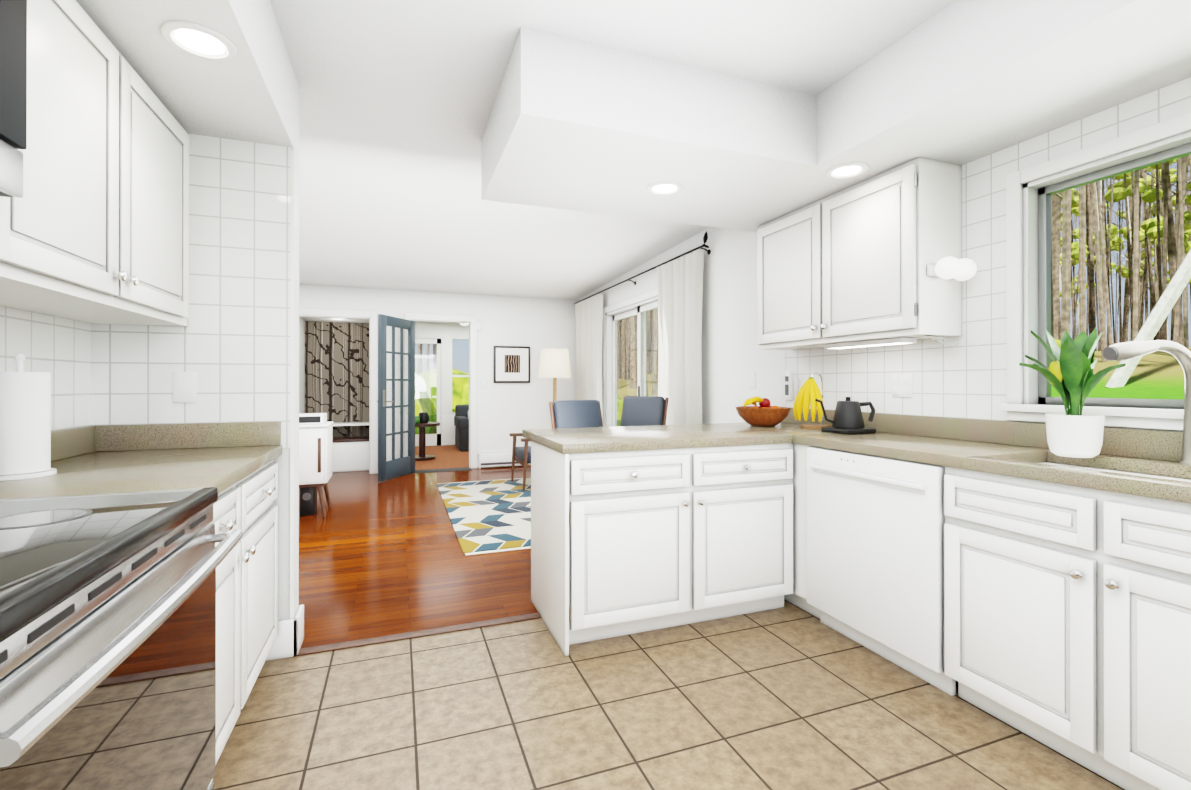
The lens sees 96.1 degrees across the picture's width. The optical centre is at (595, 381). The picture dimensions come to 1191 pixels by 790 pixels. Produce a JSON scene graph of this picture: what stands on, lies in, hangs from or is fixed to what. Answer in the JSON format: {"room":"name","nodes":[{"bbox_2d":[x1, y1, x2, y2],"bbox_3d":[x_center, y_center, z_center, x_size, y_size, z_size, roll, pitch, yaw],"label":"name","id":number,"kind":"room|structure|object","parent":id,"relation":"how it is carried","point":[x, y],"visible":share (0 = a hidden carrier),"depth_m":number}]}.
{"room":"kitchen","nodes":[
{"label":"kitchen","id":0,"kind":"room"},
{"bbox_2d":[0,306,90,430],"bbox_3d":[-1.251,-0.112,0.008,0.106,2.580,4.390,0,0,-20],"label":"wall","id":1,"kind":"structure","parent":0,"point":[58,349],"depth_m":1.88},
{"bbox_2d":[0,0,26,197],"bbox_3d":[-1.228,-0.600,0.684,0.400,0.440,0.760,0,0,-20],"label":"microwave","id":2,"kind":"object","parent":1,"relation":"attached to","point":[13,76],"visible":1,"depth_m":1.07},
{"bbox_2d":[0,0,189,326],"bbox_3d":[-1.582,-0.622,1.588,0.363,0.788,1.176,0,0,-20],"label":"upper cabinet","id":3,"kind":"object","parent":1,"relation":"attached to","point":[94,224],"visible":0.98,"depth_m":1.49},
{"bbox_2d":[76,0,298,157],"bbox_3d":[-0.918,-1.186,0.256,0.700,0.330,4.420,0,0,-20],"label":"ceiling","id":4,"kind":"structure","parent":0,"point":[249,92],"depth_m":1.79},
{"bbox_2d":[161,21,236,60],"bbox_3d":[-1.180,-1.012,1.598,0.184,0.009,0.184,0,0,-20],"label":"recessed light","id":5,"kind":"object","parent":4,"relation":"in","point":[198,40],"visible":1,"depth_m":1.59},
{"bbox_2d":[91,134,298,619],"bbox_3d":[-1.707,0.084,2.244,0.801,2.200,0.138,0,0,-20],"label":"wall","id":6,"kind":"structure","parent":0,"point":[234,344],"depth_m":2.25},
{"bbox_2d":[173,372,196,402],"bbox_3d":[-1.672,0.022,2.178,0.080,0.125,0.014,0,0,-20],"label":"light switch","id":7,"kind":"object","parent":6,"relation":"attached to","point":[184,387],"depth_m":2.18},
{"bbox_2d":[266,605,303,660],"bbox_3d":[-1.371,1.104,2.370,0.120,0.160,0.170,0,0,-20],"label":"baseboard","id":8,"kind":"structure","parent":6,"relation":"attached to","point":[288,642],"depth_m":2.30},
{"bbox_2d":[293,466,541,656],"bbox_3d":[-1.823,1.217,5.139,5.030,0.067,5.680,0,0,-20],"label":"floor","id":9,"kind":"structure","parent":0,"point":[385,561],"depth_m":3.39},
{"bbox_2d":[300,487,316,515],"bbox_3d":[-2.608,1.062,4.869,0.110,0.255,0.224,0,0,-20],"label":"speaker","id":10,"kind":"object","parent":9,"relation":"on","point":[308,500],"visible":0.81,"depth_m":4.77},
{"bbox_2d":[299,413,333,516],"bbox_3d":[-3.094,0.741,4.655,1.430,0.902,0.450,0,0,-20],"label":"sideboard","id":11,"kind":"object","parent":9,"relation":"on","point":[315,449],"visible":0.29,"depth_m":4.68},
{"bbox_2d":[332,422,368,471],"bbox_3d":[-3.498,0.878,7.267,0.850,0.635,0.410,0,0,-20],"label":"half wall","id":12,"kind":"structure","parent":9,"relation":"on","point":[349,454],"depth_m":7.17},
{"bbox_2d":[437,478,530,555],"bbox_3d":[-0.544,1.185,5.271,1.780,0.010,2.790,0,0,-20],"label":"dining rug","id":13,"kind":"object","parent":9,"relation":"on","point":[489,516],"visible":0.48,"depth_m":4.80},
{"bbox_2d":[509,433,530,490],"bbox_3d":[-0.554,0.769,6.185,0.754,0.820,0.680,0,0,-20],"label":"armchair","id":14,"kind":"object","parent":13,"relation":"on","point":[521,455],"visible":0.33,"depth_m":5.98},
{"bbox_2d":[620,396,668,425],"bbox_3d":[0.289,0.645,4.149,0.425,1.061,0.511,0,0,30],"label":"dining chair","id":15,"kind":"object","parent":13,"relation":"on","point":[643,410],"visible":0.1,"depth_m":4.28},
{"bbox_2d":[538,349,570,402],"bbox_3d":[-0.532,0.385,7.015,0.430,1.620,0.430,0,0,-20],"label":"floor lamp","id":16,"kind":"object","parent":9,"relation":"on","point":[554,364],"visible":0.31,"depth_m":6.85},
{"bbox_2d":[549,400,602,427],"bbox_3d":[-0.032,0.657,3.577,0.425,1.061,0.511,0,0,-28],"label":"counter stool","id":17,"kind":"object","parent":9,"relation":"on","point":[574,413],"visible":0.12,"depth_m":3.71},
{"bbox_2d":[299,285,576,465],"bbox_3d":[-2.669,-0.094,7.463,5.050,2.580,0.760,0,0,-20],"label":"wall","id":18,"kind":"structure","parent":0,"point":[334,369],"depth_m":7.49},
{"bbox_2d":[377,314,414,481],"bbox_3d":[-2.497,0.191,6.730,0.456,1.992,0.678,0,0,-20],"label":"french door","id":19,"kind":"structure","parent":18,"relation":"in","point":[395,468],"depth_m":6.64},
{"bbox_2d":[299,308,522,473],"bbox_3d":[-1.736,0.133,4.908,4.830,2.115,4.880,0,0,-20],"label":"trim","id":20,"kind":"structure","parent":18,"relation":"attached to","point":[371,317],"depth_m":7.09},
{"bbox_2d":[479,452,520,468],"bbox_3d":[-0.992,1.094,7.637,1.320,0.205,0.069,0,0,-20],"label":"baseboard heater","id":21,"kind":"object","parent":18,"relation":"attached to","point":[493,459],"visible":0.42,"depth_m":7.46},
{"bbox_2d":[494,346,529,382],"bbox_3d":[-1.182,-0.247,7.591,0.520,0.520,0.029,0,0,-20],"label":"framed art","id":22,"kind":"object","parent":18,"relation":"attached to","point":[511,364],"visible":0.96,"depth_m":7.58},
{"bbox_2d":[415,445,468,469],"bbox_3d":[-1.982,1.230,8.961,2.820,0.059,2.900,0,0,-20],"label":"floor","id":23,"kind":"structure","parent":0,"point":[450,456],"depth_m":8.40},
{"bbox_2d":[415,412,439,460],"bbox_3d":[-2.695,0.833,8.325,0.540,0.731,0.540,0,0,-20],"label":"side table","id":24,"kind":"object","parent":23,"relation":"on","point":[422,423],"visible":0.77,"depth_m":8.28},
{"bbox_2d":[454,404,468,451],"bbox_3d":[-2.068,0.812,9.773,0.920,0.780,0.880,0,0,-20],"label":"sofa","id":25,"kind":"object","parent":23,"relation":"on","point":[461,420],"visible":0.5,"depth_m":9.30},
{"bbox_2d":[415,321,468,445],"bbox_3d":[-2.499,0.003,10.366,3.020,2.400,0.112,0,0,-20],"label":"wall","id":26,"kind":"structure","parent":0,"point":[445,333],"depth_m":10.19},
{"bbox_2d":[415,338,440,445],"bbox_3d":[-3.303,0.188,10.075,0.770,2.030,0.040,0,0,-20],"label":"window","id":27,"kind":"structure","parent":26,"relation":"in","point":[433,439],"depth_m":10.16},
{"bbox_2d":[452,375,468,376],"bbox_3d":[-2.365,-0.121,10.422,0.830,1.410,0.040,0,0,-20],"label":"window","id":28,"kind":"structure","parent":26,"relation":"in","point":[452,375],"depth_m":10.31},
{"bbox_2d":[299,112,708,299],"bbox_3d":[-1.892,-1.418,5.360,5.050,0.441,5.330,0,0,-20],"label":"ceiling","id":29,"kind":"structure","parent":0,"point":[387,207],"depth_m":4.55},
{"bbox_2d":[270,0,954,140],"bbox_3d":[0.430,-1.410,0.834,3.830,0.120,4.770,0,0,-20],"label":"ceiling","id":30,"kind":"structure","parent":0,"point":[435,66],"depth_m":2.12},
{"bbox_2d":[481,26,816,225],"bbox_3d":[0.203,-1.180,2.748,1.410,0.330,1.020,0,0,-20],"label":"soffit","id":31,"kind":"structure","parent":0,"point":[573,124],"depth_m":2.37},
{"bbox_2d":[647,181,681,194],"bbox_3d":[0.361,-1.010,2.796,0.184,0.009,0.184,0,0,-20],"label":"recessed light","id":32,"kind":"object","parent":31,"relation":"attached to","point":[664,188],"visible":0.98,"depth_m":2.78},
{"bbox_2d":[212,599,1124,789],"bbox_3d":[0.438,1.210,0.634,3.910,0.060,4.400,0,0,-20],"label":"floor","id":33,"kind":"structure","parent":0,"point":[789,696],"depth_m":1.87},
{"bbox_2d":[0,487,242,789],"bbox_3d":[-1.077,0.711,0.806,0.767,0.898,0.931,0,0,-20],"label":"range","id":34,"kind":"object","parent":33,"relation":"on","point":[107,641],"visible":1,"depth_m":0.89},
{"bbox_2d":[0,421,281,762],"bbox_3d":[-1.465,0.675,1.709,0.668,1.015,1.024,0,0,-20],"label":"base cabinet","id":35,"kind":"object","parent":33,"relation":"on","point":[234,464],"visible":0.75,"depth_m":1.83},
{"bbox_2d":[0,354,56,480],"bbox_3d":[-1.630,0.093,1.515,0.150,0.347,0.150,0,0,-20],"label":"paper towel holder","id":36,"kind":"object","parent":35,"relation":"on","point":[25,425],"visible":1,"depth_m":1.48},
{"bbox_2d":[526,436,781,655],"bbox_3d":[0.338,0.749,2.820,1.233,0.872,0.631,0,0,-20],"label":"base cabinet","id":37,"kind":"object","parent":33,"relation":"on","point":[625,541],"depth_m":2.50},
{"bbox_2d":[522,420,821,451],"bbox_3d":[0.567,0.291,3.005,1.810,0.043,0.805,0,0,-20],"label":"countertop","id":38,"kind":"structure","parent":37,"relation":"on","point":[651,436],"depth_m":2.73},
{"bbox_2d":[735,396,790,426],"bbox_3d":[1.034,0.179,3.308,0.330,0.183,0.330,0,0,-20],"label":"fruit bowl","id":39,"kind":"object","parent":38,"relation":"on","point":[765,413],"visible":1,"depth_m":3.21},
{"bbox_2d":[793,372,831,428],"bbox_3d":[1.283,0.105,3.144,0.197,0.330,0.229,0,0,-20],"label":"banana hanger","id":40,"kind":"object","parent":38,"relation":"on","point":[808,393],"visible":0.96,"depth_m":3.09},
{"bbox_2d":[815,397,875,434],"bbox_3d":[1.342,0.175,2.892,0.318,0.190,0.256,0,0,-20],"label":"kettle","id":41,"kind":"object","parent":38,"relation":"on","point":[848,418],"visible":1,"depth_m":2.81},
{"bbox_2d":[782,440,857,618],"bbox_3d":[1.165,0.749,3.070,0.642,0.872,0.735,0,0,-20],"label":"base cabinet","id":42,"kind":"object","parent":33,"relation":"on","point":[794,453],"depth_m":2.72},
{"bbox_2d":[807,446,955,695],"bbox_3d":[1.293,0.750,2.358,0.342,0.868,0.682,0,0,-20],"label":"dishwasher","id":43,"kind":"object","parent":33,"relation":"on","point":[875,559],"visible":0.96,"depth_m":2.22},
{"bbox_2d":[934,460,1190,789],"bbox_3d":[1.738,0.746,1.597,0.588,0.872,1.045,0,0,-20],"label":"base cabinet","id":44,"kind":"object","parent":33,"relation":"on","point":[1068,604],"depth_m":1.60},
{"bbox_2d":[790,432,1190,499],"bbox_3d":[1.949,0.287,1.027,0.587,0.043,3.867,0,0,-20],"label":"countertop","id":45,"kind":"structure","parent":44,"relation":"on","point":[895,445],"depth_m":1.99},
{"bbox_2d":[1019,328,1125,457],"bbox_3d":[1.700,0.034,1.905,0.249,0.466,0.290,0,0,-20],"label":"potted plant","id":46,"kind":"object","parent":45,"relation":"on","point":[1075,380],"visible":1,"depth_m":1.90},
{"bbox_2d":[1103,340,1190,465],"bbox_3d":[1.806,0.066,1.685,0.317,0.402,0.199,0,0,-20],"label":"faucet","id":47,"kind":"object","parent":45,"relation":"on","point":[1181,354],"visible":1,"depth_m":1.70},
{"bbox_2d":[577,77,1190,431],"bbox_3d":[1.365,-0.103,3.644,0.126,2.580,9.400,0,0,-20],"label":"wall","id":48,"kind":"structure","parent":0,"point":[966,377],"depth_m":2.70},
{"bbox_2d":[603,288,657,426],"bbox_3d":[0.497,0.120,5.978,0.138,2.145,1.970,0,0,-20],"label":"door","id":49,"kind":"structure","parent":48,"relation":"in","point":[640,305],"depth_m":6.53},
{"bbox_2d":[574,231,710,303],"bbox_3d":[0.345,-1.161,6.071,0.120,0.162,3.546,0,0,-20],"label":"curtain rod","id":50,"kind":"object","parent":48,"relation":"attached to","point":[705,237],"visible":0.88,"depth_m":5.09},
{"bbox_2d":[575,294,602,421],"bbox_3d":[-0.096,0.031,7.156,0.093,2.270,0.942,0,0,-20],"label":"curtain","id":51,"kind":"object","parent":50,"relation":"hanging from","point":[589,318],"visible":0.62,"depth_m":6.99},
{"bbox_2d":[657,250,703,424],"bbox_3d":[0.756,0.025,4.847,0.096,2.270,0.760,0,0,-20],"label":"curtain","id":52,"kind":"object","parent":50,"relation":"hanging from","point":[680,290],"visible":0.54,"depth_m":4.75},
{"bbox_2d":[785,371,797,400],"bbox_3d":[1.295,0.027,3.554,0.066,0.200,0.080,0,0,-20],"label":"electrical outlet","id":53,"kind":"object","parent":48,"relation":"attached to","point":[791,386],"visible":0.92,"depth_m":3.53},
{"bbox_2d":[757,157,961,349],"bbox_3d":[1.365,-0.587,2.988,0.326,0.852,1.154,0,0,-20],"label":"upper cabinet","id":54,"kind":"object","parent":48,"relation":"attached to","point":[845,268],"visible":1,"depth_m":2.66},
{"bbox_2d":[892,374,911,397],"bbox_3d":[1.603,0.020,2.804,0.009,0.120,0.120,0,0,-20],"label":"light switch","id":55,"kind":"object","parent":48,"relation":"attached to","point":[901,383],"depth_m":2.80},
{"bbox_2d":[927,256,976,280],"bbox_3d":[1.607,-0.506,2.401,0.195,0.100,0.119,0,0,-20],"label":"wall lamp","id":56,"kind":"object","parent":48,"relation":"attached to","point":[962,269],"visible":1,"depth_m":2.36},
{"bbox_2d":[784,408,1182,459],"bbox_3d":[2.080,0.217,1.488,0.022,0.099,4.640,0,0,-20],"label":"backsplash","id":57,"kind":"structure","parent":48,"relation":"attached to","point":[1156,444],"depth_m":2.31},
{"bbox_2d":[1000,112,1190,430],"bbox_3d":[2.080,-0.366,1.644,0.171,1.056,1.482,0,0,-20],"label":"kitchen window","id":58,"kind":"structure","parent":48,"relation":"in","point":[1028,258],"depth_m":2.24},
{"bbox_2d":[702,0,1190,231],"bbox_3d":[1.796,-1.183,1.391,0.640,0.330,4.670,0,0,-20],"label":"soffit","id":59,"kind":"structure","parent":0,"point":[960,82],"depth_m":1.94},
{"bbox_2d":[826,162,867,178],"bbox_3d":[1.203,-1.010,2.563,0.184,0.009,0.184,0,0,-20],"label":"recessed light","id":60,"kind":"object","parent":59,"relation":"in","point":[847,170],"visible":1,"depth_m":2.56},
{"label":"outside","id":61,"kind":"structure","parent":0,"visible":0},
{"bbox_2d":[435,347,1190,445],"bbox_3d":[19.555,-0.890,33.814,140.000,4.980,150.000,0,0,-20],"label":"lawn","id":62,"kind":"structure","parent":61,"point":[1157,375],"depth_m":12.96},
{"bbox_2d":[415,155,1190,433],"bbox_3d":[14.694,-13.059,42.078,93.818,29.476,106.098,0,0,-20],"label":"trees","id":63,"kind":"object","parent":62,"relation":"on","point":[1166,236],"visible":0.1,"depth_m":21.04}
]}

